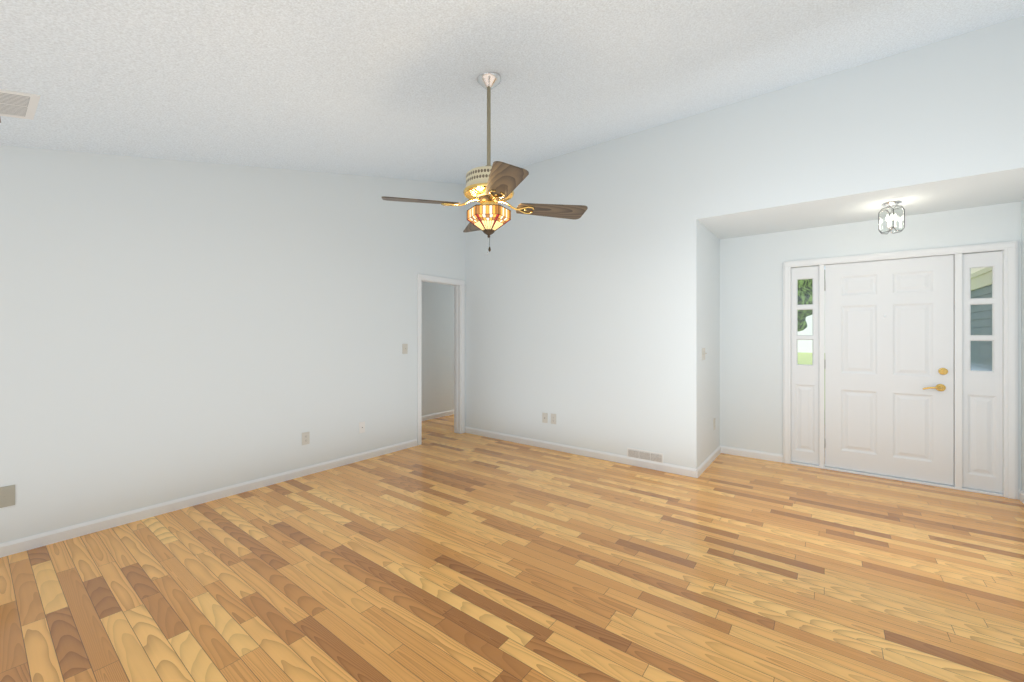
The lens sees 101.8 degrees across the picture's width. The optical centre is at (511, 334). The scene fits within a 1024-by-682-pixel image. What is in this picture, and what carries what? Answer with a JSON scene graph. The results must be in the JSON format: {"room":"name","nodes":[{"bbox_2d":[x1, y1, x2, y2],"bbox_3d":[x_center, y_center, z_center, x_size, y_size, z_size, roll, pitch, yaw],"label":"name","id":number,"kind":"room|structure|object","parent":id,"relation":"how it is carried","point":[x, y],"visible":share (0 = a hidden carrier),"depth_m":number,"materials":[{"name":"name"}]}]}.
{"room":"empty living room","nodes":[
{"label":"empty living room","id":0,"kind":"room"},
{"bbox_2d":[0,145,464,543],"bbox_3d":[-1.803,-0.555,4.195,0.115,3.750,10.715,0,0,37],"label":"wall","id":1,"kind":"structure","parent":0,"point":[170,330],"depth_m":3.23,"materials":[{"name":"white paint"}]},
{"bbox_2d":[0,485,14,507],"bbox_3d":[-3.042,0.967,2.469,0.008,0.122,0.125,0,0,37],"label":"electrical outlet","id":2,"kind":"object","parent":1,"relation":"attached to","point":[7,495],"visible":1,"depth_m":2.49,"materials":[{"name":"beige plastic"}]},
{"bbox_2d":[0,439,416,557],"bbox_3d":[-3.032,1.281,2.477,0.013,0.078,6.262,0,0,37],"label":"baseboard","id":3,"kind":"structure","parent":1,"relation":"attached to","point":[39,540],"depth_m":3.12,"materials":[{"name":"white paint"}]},
{"bbox_2d":[302,432,309,444],"bbox_3d":[-1.939,0.973,3.915,0.009,0.115,0.070,0,0,37],"label":"electrical outlet","id":4,"kind":"object","parent":1,"relation":"attached to","point":[305,438],"visible":1,"depth_m":3.91,"materials":[{"name":"grey plastic"}]},
{"bbox_2d":[359,421,364,432],"bbox_3d":[-1.576,0.975,4.384,0.016,0.115,0.070,0,0,37],"label":"outlet","id":5,"kind":"object","parent":1,"relation":"attached to","point":[361,427],"visible":1,"depth_m":4.38,"materials":[{"name":"white plastic"}]},
{"bbox_2d":[402,344,407,353],"bbox_3d":[-1.234,0.162,4.826,0.024,0.115,0.070,0,0,37],"label":"light switch","id":6,"kind":"object","parent":1,"relation":"attached to","point":[404,348],"visible":1,"depth_m":4.82,"materials":[{"name":"grey plastic"}]},
{"bbox_2d":[417,274,463,444],"bbox_3d":[-0.937,0.295,5.330,0.143,2.050,0.800,0,0,37],"label":"trim","id":7,"kind":"structure","parent":1,"relation":"attached to","point":[458,285],"depth_m":5.56,"materials":[{"name":"white paint"}]},
{"bbox_2d":[422,282,453,415],"bbox_3d":[-1.152,0.020,6.780,0.115,2.600,5.815,0,0,37],"label":"wall","id":8,"kind":"structure","parent":0,"point":[437,348],"depth_m":6.59,"materials":[{"name":"white paint"}]},
{"bbox_2d":[422,410,453,420],"bbox_3d":[-1.097,1.281,6.747,0.013,0.078,5.600,0,0,37],"label":"baseboard","id":9,"kind":"structure","parent":8,"relation":"attached to","point":[437,415],"depth_m":6.61,"materials":[{"name":"white paint"}]},
{"bbox_2d":[0,414,1023,681],"bbox_3d":[0.462,1.350,2.477,8.070,0.060,10.900,0,0,37],"label":"floor","id":10,"kind":"structure","parent":0,"point":[444,552],"depth_m":2.24,"materials":[{"name":"brown wood"}]},
{"bbox_2d":[0,0,1023,183],"bbox_3d":[-0.143,-1.587,0.741,6.755,1.115,7.235,0,0,37],"label":"ceiling","id":11,"kind":"structure","parent":0,"point":[386,88],"depth_m":2.35,"materials":[{"name":"white paint"}]},
{"bbox_2d":[0,89,39,122],"bbox_3d":[-2.505,-1.109,1.990,0.396,0.076,0.306,0,0,37],"label":"ceiling vent","id":12,"kind":"object","parent":11,"relation":"in","point":[18,104],"visible":1,"depth_m":2.04,"materials":[{"name":"white metal"}]},
{"bbox_2d":[381,72,587,254],"bbox_3d":[-0.138,-1.016,2.477,0.948,1.089,0.948,0,0,31],"label":"fan","id":13,"kind":"object","parent":11,"relation":"hanging from","point":[488,187],"visible":1,"depth_m":2.42,"materials":[{"name":"brown wood"}]},
{"bbox_2d":[465,16,1023,491],"bbox_3d":[2.394,-0.555,4.050,6.735,3.750,1.145,0,0,37],"label":"wall","id":14,"kind":"structure","parent":0,"point":[595,326],"depth_m":4.00,"materials":[{"name":"white paint"}]},
{"bbox_2d":[542,413,547,422],"bbox_3d":[0.384,0.968,4.858,0.070,0.115,0.008,0,0,37],"label":"outlet","id":15,"kind":"object","parent":14,"relation":"attached to","point":[544,417],"visible":1,"depth_m":4.85,"materials":[{"name":"grey plastic"}]},
{"bbox_2d":[551,414,555,423],"bbox_3d":[0.477,0.966,4.787,0.070,0.115,0.009,0,0,37],"label":"electrical outlet","id":16,"kind":"object","parent":14,"relation":"attached to","point":[553,418],"visible":1,"depth_m":4.78,"materials":[{"name":"grey plastic"}]},
{"bbox_2d":[465,427,698,477],"bbox_3d":[0.539,1.281,4.737,2.953,0.078,0.013,0,0,37],"label":"baseboard","id":17,"kind":"structure","parent":14,"relation":"attached to","point":[692,472],"depth_m":4.48,"materials":[{"name":"white paint"}]},
{"bbox_2d":[627,448,662,462],"bbox_3d":[1.320,1.200,4.144,0.361,0.096,0.009,0,0,37],"label":"air vent","id":18,"kind":"object","parent":14,"relation":"in","point":[645,455],"visible":1,"depth_m":4.14,"materials":[{"name":"white metal"}]},
{"bbox_2d":[702,348,706,359],"bbox_3d":[1.873,0.186,4.052,0.024,0.115,0.116,0,0,37],"label":"light switch","id":19,"kind":"object","parent":14,"relation":"attached to","point":[703,353],"visible":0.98,"depth_m":4.05,"materials":[{"name":"grey plastic"}]},
{"bbox_2d":[698,446,720,475],"bbox_3d":[2.030,1.281,4.267,0.013,0.078,1.013,0,0,37],"label":"baseboard","id":20,"kind":"structure","parent":14,"relation":"attached to","point":[714,455],"depth_m":4.22,"materials":[{"name":"white paint"}]},
{"bbox_2d":[878,201,904,233],"bbox_3d":[3.083,-0.949,3.383,0.160,0.246,0.160,0,0,37],"label":"pendant lantern","id":21,"kind":"object","parent":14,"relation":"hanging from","point":[891,224],"visible":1,"depth_m":3.37,"materials":[{"name":"clear glass"}]},
{"bbox_2d":[720,201,1020,489],"bbox_3d":[3.253,0.120,4.068,2.220,2.400,0.155,0,0,37],"label":"wall","id":22,"kind":"structure","parent":0,"point":[751,342],"depth_m":4.37,"materials":[{"name":"white paint"}]},
{"bbox_2d":[720,446,782,462],"bbox_3d":[2.565,1.281,4.488,0.596,0.078,0.013,0,0,37],"label":"baseboard","id":23,"kind":"structure","parent":22,"relation":"attached to","point":[753,454],"depth_m":4.47,"materials":[{"name":"white paint"}]},
{"bbox_2d":[791,266,818,464],"bbox_3d":[2.978,0.305,4.233,0.232,1.985,0.040,0,0,37],"label":"sidelight window","id":24,"kind":"structure","parent":22,"relation":"in","point":[804,413],"depth_m":4.22,"materials":[{"name":"white paint"}]},
{"bbox_2d":[824,255,953,484],"bbox_3d":[3.429,0.303,3.851,0.914,1.985,0.108,0,0,37],"label":"door","id":25,"kind":"structure","parent":22,"relation":"in","point":[889,367],"depth_m":3.82,"materials":[{"name":"white paint"}]},
{"bbox_2d":[783,241,1017,498],"bbox_3d":[3.464,0.282,3.868,1.582,2.075,0.148,0,0,37],"label":"trim","id":26,"kind":"structure","parent":22,"relation":"attached to","point":[1009,249],"depth_m":3.55,"materials":[{"name":"white paint"}]},
{"bbox_2d":[962,251,1001,492],"bbox_3d":[3.942,0.305,3.498,0.232,1.985,0.040,0,0,37],"label":"sidelight window","id":27,"kind":"structure","parent":22,"relation":"in","point":[981,430],"depth_m":3.48,"materials":[{"name":"white paint"}]},
{"bbox_2d":[1018,489,1023,502],"bbox_3d":[3.762,1.281,2.935,0.018,0.078,1.030,0,0,37],"label":"baseboard","id":28,"kind":"structure","parent":22,"relation":"attached to","point":[1020,493],"depth_m":3.31,"materials":[{"name":"white paint"}]},
{"label":"outside","id":29,"kind":"structure","parent":0,"visible":0},
{"bbox_2d":[798,352,811,364],"bbox_3d":[19.795,0.320,25.956,60.000,2.400,54.715,0,0,37],"label":"ground","id":30,"kind":"structure","parent":29,"point":[807,356],"depth_m":15.54,"materials":[{"name":"green plant"}]},
{"bbox_2d":[798,329,811,352],"bbox_3d":[12.437,0.211,17.957,26.140,1.100,0.160,0,0,37],"label":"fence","id":31,"kind":"object","parent":30,"relation":"on","point":[807,345],"depth_m":17.83,"materials":[{"name":"white"}]},
{"bbox_2d":[798,279,811,330],"bbox_3d":[5.676,-0.603,9.482,2.439,3.572,1.775,0,0,37],"label":"tree","id":32,"kind":"object","parent":30,"relation":"on","point":[804,314],"depth_m":8.63,"materials":[{"name":"green plant"}]},
{"bbox_2d":[805,315,811,328],"bbox_3d":[24.087,-3.121,35.708,11.000,6.200,6.000,0,0,37],"label":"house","id":33,"kind":"structure","parent":30,"relation":"on","point":[808,320],"depth_m":32.56,"materials":[{"name":"white"}]},
{"bbox_2d":[971,267,991,370],"bbox_3d":[5.436,0.290,5.157,2.050,2.360,4.205,0,0,37],"label":"siding","id":34,"kind":"object","parent":30,"relation":"on","point":[982,323],"depth_m":5.52,"materials":[{"name":"blue"}]}
]}

